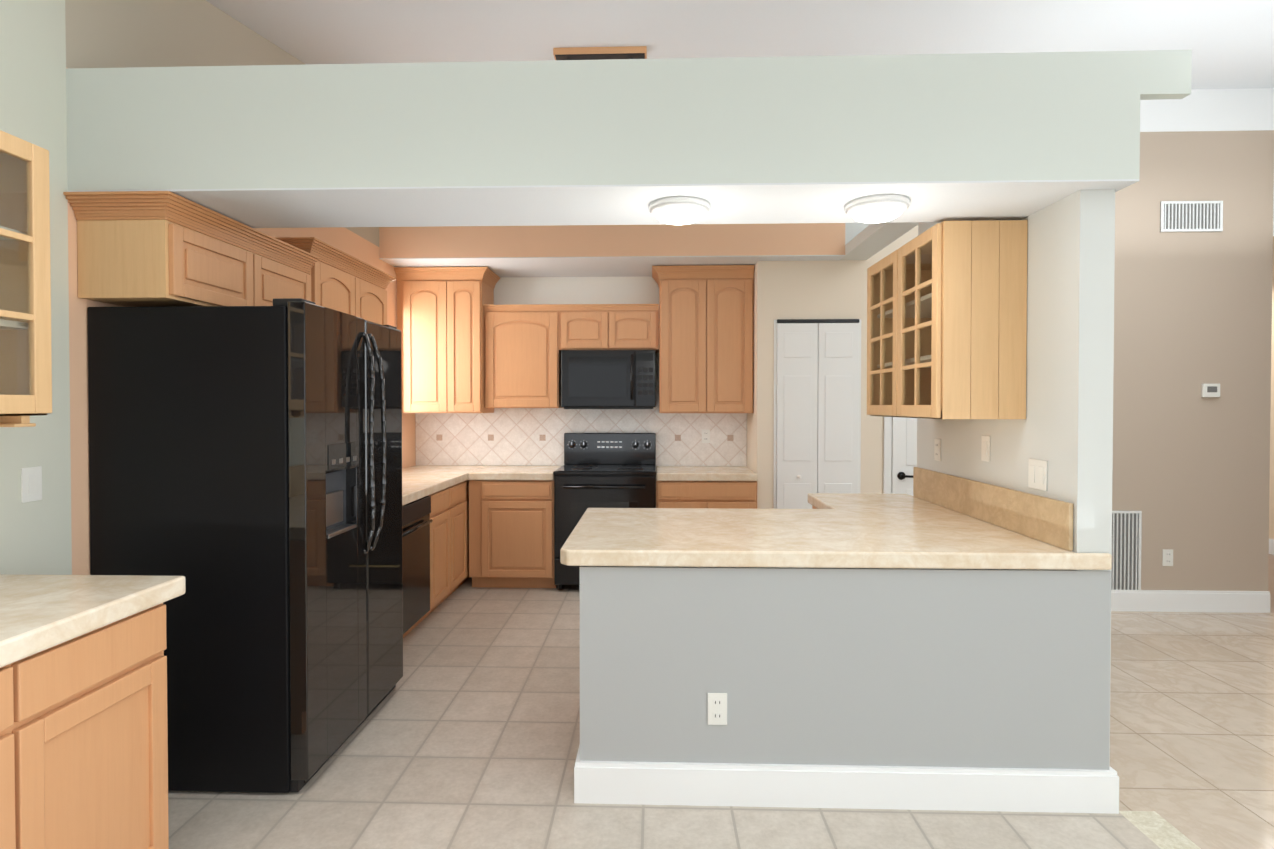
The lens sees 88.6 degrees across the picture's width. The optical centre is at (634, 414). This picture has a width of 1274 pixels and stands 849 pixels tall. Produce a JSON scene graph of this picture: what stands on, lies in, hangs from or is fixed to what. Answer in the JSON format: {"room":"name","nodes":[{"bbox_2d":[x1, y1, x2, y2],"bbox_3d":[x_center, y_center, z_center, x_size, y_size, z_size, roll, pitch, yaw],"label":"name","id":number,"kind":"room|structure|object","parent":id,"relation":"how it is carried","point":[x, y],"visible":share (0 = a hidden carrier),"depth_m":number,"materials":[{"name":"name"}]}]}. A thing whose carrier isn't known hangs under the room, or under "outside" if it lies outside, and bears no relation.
{"room":"kitchen","nodes":[
{"label":"kitchen","id":0,"kind":"room"},
{"bbox_2d":[0,0,415,574],"bbox_3d":[-2.106,-0.689,1.572,0.140,4.200,8.500,0,1,2],"label":"wall","id":1,"kind":"structure","parent":0,"point":[35,537],"depth_m":2.31,"materials":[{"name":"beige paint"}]},
{"bbox_2d":[0,130,51,426],"bbox_3d":[-1.864,-0.359,1.449,0.346,0.797,0.880,0,1,2],"label":"upper cabinet","id":2,"kind":"object","parent":1,"relation":"attached to","point":[25,340],"visible":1,"depth_m":1.85,"materials":[{"name":"brown wood"}]},
{"bbox_2d":[21,466,41,502],"bbox_3d":[-2.012,0.233,2.182,0.008,0.115,0.070,0,1,2],"label":"light switch","id":3,"kind":"object","parent":1,"relation":"attached to","point":[31,484],"visible":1,"depth_m":2.17,"materials":[{"name":"white plastic"}]},
{"bbox_2d":[63,191,318,306],"bbox_3d":[-1.804,-0.609,2.808,0.380,0.363,1.030,0,1,2],"label":"upper cabinet","id":4,"kind":"object","parent":1,"relation":"attached to","point":[150,248],"visible":0.79,"depth_m":2.38,"materials":[{"name":"brown wood"}]},
{"bbox_2d":[276,237,396,324],"bbox_3d":[-1.773,-0.444,3.796,0.380,0.900,1.040,0,1,2],"label":"upper cabinet","id":5,"kind":"object","parent":1,"relation":"attached to","point":[343,282],"visible":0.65,"depth_m":3.66,"materials":[{"name":"brown wood"}]},
{"bbox_2d":[488,276,746,466],"bbox_3d":[-0.540,-0.745,5.704,3.010,4.200,0.140,0,1,2],"label":"wall","id":6,"kind":"structure","parent":0,"point":[578,290],"depth_m":5.63,"materials":[{"name":"white paint"}]},
{"bbox_2d":[394,267,499,412],"bbox_3d":[-1.537,-0.595,5.426,0.750,1.163,0.448,0,1,2],"label":"upper cabinet","id":7,"kind":"object","parent":6,"relation":"attached to","point":[440,318],"visible":1,"depth_m":5.25,"materials":[{"name":"brown wood"}]},
{"bbox_2d":[484,304,563,407],"bbox_3d":[-0.913,-0.461,5.462,0.606,0.813,0.344,0,1,2],"label":"upper cabinet","id":8,"kind":"object","parent":6,"relation":"attached to","point":[525,344],"depth_m":5.29,"materials":[{"name":"brown wood"}]},
{"bbox_2d":[415,386,746,465],"bbox_3d":[-0.472,0.098,5.637,2.865,0.684,0.010,0,1,2],"label":"tile backsplash","id":9,"kind":"structure","parent":6,"relation":"attached to","point":[516,436],"depth_m":5.64,"materials":[{"name":"beige tile"}]},
{"bbox_2d":[702,430,709,442],"bbox_3d":[0.611,0.186,5.596,0.070,0.115,0.008,0,1,2],"label":"outlet","id":10,"kind":"object","parent":9,"relation":"attached to","point":[705,436],"visible":1,"depth_m":5.59,"materials":[{"name":"white plastic"}]},
{"bbox_2d":[560,304,615,351],"bbox_3d":[-0.381,-0.697,5.442,0.460,0.340,0.344,0,1,2],"label":"upper cabinet","id":11,"kind":"object","parent":6,"relation":"attached to","point":[582,326],"depth_m":5.27,"materials":[{"name":"brown wood"}]},
{"bbox_2d":[561,350,655,408],"bbox_3d":[-0.205,-0.283,5.399,0.760,0.475,0.431,0,1,2],"label":"microwave","id":12,"kind":"object","parent":11,"relation":"attached to","point":[608,379],"visible":1,"depth_m":5.22,"materials":[{"name":"black metal"}]},
{"bbox_2d":[616,304,658,352],"bbox_3d":[-0.029,-0.697,5.431,0.461,0.340,0.344,0,1,2],"label":"upper cabinet","id":13,"kind":"object","parent":6,"relation":"attached to","point":[637,325],"depth_m":5.26,"materials":[{"name":"brown wood"}]},
{"bbox_2d":[652,265,754,412],"bbox_3d":[0.547,-0.594,5.361,0.805,1.163,0.448,0,1,2],"label":"upper cabinet","id":14,"kind":"object","parent":6,"relation":"attached to","point":[706,312],"visible":1,"depth_m":5.18,"materials":[{"name":"brown wood"}]},
{"bbox_2d":[379,223,872,276],"bbox_3d":[-0.072,-1.510,5.244,3.695,0.658,0.730,0,1,2],"label":"ceiling soffit","id":15,"kind":"structure","parent":0,"point":[579,251],"depth_m":4.90,"materials":[{"name":"brown paint"}]},
{"bbox_2d":[66,50,1191,227],"bbox_3d":[-0.064,-1.009,2.494,3.883,0.436,0.480,0,1,2],"label":"header beam","id":16,"kind":"structure","parent":0,"point":[931,137],"depth_m":2.27,"materials":[{"name":"white paint"}]},
{"bbox_2d":[649,196,709,224],"bbox_3d":[0.170,-0.758,2.475,0.230,0.064,0.230,0,1,2],"label":"dome ceiling light","id":17,"kind":"object","parent":16,"relation":"attached to","point":[678,210],"visible":1,"depth_m":2.41,"materials":[{"name":"white glass"}]},
{"bbox_2d":[845,194,909,222],"bbox_3d":[0.909,-0.758,2.452,0.230,0.064,0.230,0,1,2],"label":"dome ceiling light","id":18,"kind":"object","parent":16,"relation":"attached to","point":[879,208],"visible":1,"depth_m":2.39,"materials":[{"name":"white glass"}]},
{"bbox_2d":[168,554,1273,848],"bbox_3d":[1.902,1.421,3.076,8.700,0.060,11.700,0,1,2],"label":"floor","id":19,"kind":"structure","parent":0,"point":[464,734],"depth_m":2.55,"materials":[{"name":"tile"}]},
{"bbox_2d":[0,650,55,848],"bbox_3d":[-1.722,0.989,1.261,0.638,0.852,0.591,0,1,2],"label":"base cabinet","id":20,"kind":"object","parent":19,"relation":"on","point":[27,690],"depth_m":1.51,"materials":[{"name":"brown wood"}]},
{"bbox_2d":[56,606,168,848],"bbox_3d":[-1.709,0.983,1.691,0.638,0.852,0.532,0,1,2],"label":"base cabinet","id":21,"kind":"object","parent":19,"relation":"on","point":[83,721],"depth_m":1.75,"materials":[{"name":"brown wood"}]},
{"bbox_2d":[0,574,185,669],"bbox_3d":[-1.721,0.532,1.111,0.650,0.059,1.790,0,1,2],"label":"countertop","id":22,"kind":"structure","parent":21,"relation":"on","point":[39,614],"depth_m":1.73,"materials":[{"name":"beige stone"}]},
{"bbox_2d":[87,298,402,792],"bbox_3d":[-1.555,0.475,2.848,0.872,1.813,0.920,0,1,2],"label":"fridge","id":23,"kind":"object","parent":19,"relation":"on","point":[245,471],"visible":1,"depth_m":2.39,"materials":[{"name":"black metal"}]},
{"bbox_2d":[402,493,437,637],"bbox_3d":[-1.639,0.953,3.966,0.636,0.853,0.672,0,1,2],"label":"dishwasher","id":24,"kind":"object","parent":19,"relation":"on","point":[435,523],"depth_m":4.03,"materials":[{"name":"black metal"}]},
{"bbox_2d":[402,465,487,504],"bbox_3d":[-1.622,0.485,4.500,0.636,0.059,2.357,0,1,2],"label":"countertop","id":25,"kind":"structure","parent":24,"relation":"on","point":[417,480],"depth_m":4.71,"materials":[{"name":"beige stone"}]},
{"bbox_2d":[438,485,457,605],"bbox_3d":[-1.623,0.946,4.478,0.636,0.853,0.478,0,1,2],"label":"base cabinet","id":26,"kind":"object","parent":19,"relation":"on","point":[448,497],"depth_m":4.60,"materials":[{"name":"brown wood"}]},
{"bbox_2d":[458,477,468,586],"bbox_3d":[-1.612,0.941,4.834,0.636,0.853,0.470,0,1,2],"label":"base cabinet","id":27,"kind":"object","parent":19,"relation":"on","point":[463,486],"depth_m":4.97,"materials":[{"name":"brown wood"}]},
{"bbox_2d":[468,465,560,587],"bbox_3d":[-0.944,0.902,5.342,0.664,0.915,0.626,0,1,2],"label":"base cabinet","id":28,"kind":"object","parent":19,"relation":"on","point":[511,526],"visible":0.96,"depth_m":5.04,"materials":[{"name":"brown wood"}]},
{"bbox_2d":[553,433,655,589],"bbox_3d":[-0.219,0.761,5.276,0.788,1.200,0.698,0,1,2],"label":"range","id":29,"kind":"object","parent":19,"relation":"on","point":[606,470],"visible":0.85,"depth_m":5.00,"materials":[{"name":"black metal"}]},
{"bbox_2d":[656,466,757,508],"bbox_3d":[0.562,0.903,5.295,0.772,0.915,0.626,0,1,2],"label":"base cabinet","id":30,"kind":"object","parent":19,"relation":"on","point":[706,486],"visible":0.44,"depth_m":4.99,"materials":[{"name":"brown wood"}]},
{"bbox_2d":[206,0,1273,88],"bbox_3d":[2.052,-2.003,3.024,8.400,2.238,11.700,0,1,2],"label":"ceiling","id":31,"kind":"structure","parent":0,"point":[1229,44],"depth_m":3.40,"materials":[{"name":"white paint"}]},
{"bbox_2d":[553,46,646,59],"bbox_3d":[-0.198,-1.681,3.695,0.660,0.767,0.140,0,1,2],"label":"air vent","id":32,"kind":"object","parent":31,"relation":"hanging from","point":[600,53],"visible":0.29,"depth_m":3.65,"materials":[{"name":"brown wood"}]},
{"bbox_2d":[747,225,917,508],"bbox_3d":[1.914,-0.740,5.340,1.920,4.200,0.714,0,1,2],"label":"wall","id":33,"kind":"structure","parent":0,"point":[829,289],"depth_m":5.00,"materials":[{"name":"beige paint"}]},
{"bbox_2d":[773,319,860,508],"bbox_3d":[1.397,0.320,4.983,0.660,2.090,0.053,0,1,2],"label":"bifold pantry door","id":34,"kind":"structure","parent":33,"relation":"in","point":[817,389],"depth_m":4.97,"materials":[{"name":"white wood"}]},
{"bbox_2d":[883,416,916,495],"bbox_3d":[2.342,0.313,4.944,0.880,2.105,0.072,0,1,2],"label":"door","id":35,"kind":"structure","parent":33,"relation":"in","point":[900,448],"depth_m":4.96,"materials":[{"name":"white wood"}]},
{"bbox_2d":[580,566,1110,769],"bbox_3d":[0.742,0.975,2.396,1.878,0.850,0.120,0,1,2],"label":"wall","id":36,"kind":"structure","parent":0,"point":[985,668],"depth_m":2.33,"materials":[{"name":"grey paint"}]},
{"bbox_2d":[708,693,726,724],"bbox_3d":[0.298,1.058,2.346,0.070,0.115,0.008,0,1,2],"label":"outlet","id":37,"kind":"object","parent":36,"relation":"attached to","point":[717,708],"visible":1,"depth_m":2.34,"materials":[{"name":"white plastic"}]},
{"bbox_2d":[560,467,1111,569],"bbox_3d":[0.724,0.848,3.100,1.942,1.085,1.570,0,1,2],"label":"countertop","id":38,"kind":"structure","parent":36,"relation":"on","point":[938,520],"depth_m":2.56,"materials":[{"name":"stone"}]},
{"bbox_2d":[574,754,1118,813],"bbox_3d":[0.742,1.329,2.331,1.919,0.145,0.018,0,1,2],"label":"baseboard","id":39,"kind":"structure","parent":36,"relation":"attached to","point":[880,787],"depth_m":2.32,"materials":[{"name":"white"}]},
{"bbox_2d":[845,222,917,255],"bbox_3d":[1.627,-1.200,3.754,0.205,0.078,2.150,0,1,2],"label":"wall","id":40,"kind":"structure","parent":0,"point":[871,239],"depth_m":4.36,"materials":[{"name":"white paint"}]},
{"bbox_2d":[917,189,1114,769],"bbox_3d":[1.646,0.121,3.009,0.120,2.542,1.415,0,1,2],"label":"wall pier","id":41,"kind":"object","parent":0,"point":[1064,428],"visible":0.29,"depth_m":2.37,"materials":[{"name":"white paint"}]},
{"bbox_2d":[934,439,940,460],"bbox_3d":[1.595,0.186,3.439,0.008,0.115,0.070,0,1,2],"label":"outlet","id":42,"kind":"object","parent":41,"relation":"attached to","point":[937,449],"visible":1,"depth_m":3.43,"materials":[{"name":"white plastic"}]},
{"bbox_2d":[867,220,1027,418],"bbox_3d":[1.410,-0.385,3.063,0.352,0.796,0.887,0,1,2],"label":"upper cabinet","id":43,"kind":"object","parent":41,"relation":"attached to","point":[946,319],"visible":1,"depth_m":2.62,"materials":[{"name":"brown wood"}]},
{"bbox_2d":[981,435,989,461],"bbox_3d":[1.579,0.153,2.938,0.008,0.115,0.070,0,1,2],"label":"light switch","id":44,"kind":"object","parent":41,"relation":"attached to","point":[985,450],"visible":1,"depth_m":2.93,"materials":[{"name":"white plastic"}]},
{"bbox_2d":[1028,459,1047,490],"bbox_3d":[1.566,0.233,2.540,0.008,0.115,0.120,0,1,2],"label":"light switch","id":45,"kind":"object","parent":41,"relation":"attached to","point":[1037,474],"visible":1,"depth_m":2.54,"materials":[{"name":"white plastic"}]},
{"bbox_2d":[1112,88,1273,590],"bbox_3d":[3.642,-0.737,5.085,1.550,4.200,1.115,0,1,2],"label":"wall","id":46,"kind":"structure","parent":0,"point":[1191,465],"depth_m":4.53,"materials":[{"name":"beige paint"}]},
{"bbox_2d":[1111,511,1141,589],"bbox_3d":[3.275,0.956,4.561,0.510,0.570,0.012,0,1,2],"label":"air vent","id":47,"kind":"object","parent":46,"relation":"in","point":[1126,547],"visible":0.46,"depth_m":4.56,"materials":[{"name":"grey metal"}]},
{"bbox_2d":[1162,549,1172,565],"bbox_3d":[3.716,0.998,4.550,0.070,0.115,0.008,0,1,2],"label":"outlet","id":48,"kind":"object","parent":46,"relation":"attached to","point":[1167,558],"visible":1,"depth_m":4.55,"materials":[{"name":"white plastic"}]},
{"bbox_2d":[1111,590,1269,612],"bbox_3d":[3.625,1.298,4.552,1.550,0.145,0.018,0,1,2],"label":"baseboard","id":49,"kind":"structure","parent":46,"relation":"attached to","point":[1121,600],"depth_m":4.54,"materials":[{"name":"white wood"}]},
{"bbox_2d":[1160,201,1222,231],"bbox_3d":[3.847,-1.369,4.511,0.415,0.210,0.012,0,1,2],"label":"air vent","id":50,"kind":"object","parent":46,"relation":"in","point":[1191,216],"visible":1,"depth_m":4.51,"materials":[{"name":"grey metal"}]},
{"bbox_2d":[1201,384,1219,396],"bbox_3d":[3.987,-0.166,4.518,0.115,0.095,0.023,0,1,2],"label":"thermostat","id":51,"kind":"object","parent":46,"relation":"attached to","point":[1210,390],"visible":0.98,"depth_m":4.51,"materials":[{"name":"white plastic"}]},
{"bbox_2d":[1269,236,1273,538],"bbox_3d":[6.181,-0.738,5.163,0.120,4.200,7.200,0,1,2],"label":"wall","id":52,"kind":"structure","parent":0,"point":[1271,510],"depth_m":6.29,"materials":[{"name":"beige paint"}]},
{"bbox_2d":[1269,538,1273,554],"bbox_3d":[6.109,1.291,5.093,0.018,0.145,7.000,0,1,2],"label":"baseboard","id":53,"kind":"structure","parent":52,"relation":"attached to","point":[1271,541],"depth_m":6.29,"materials":[{"name":"white wood"}]},
{"bbox_2d":[1273,183,1273,235],"bbox_3d":[4.344,-0.678,0.814,0.120,4.200,7.390,0,1,2],"label":"wall","id":54,"kind":"structure","parent":0,"point":[1273,209],"depth_m":4.50,"materials":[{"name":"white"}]}
]}

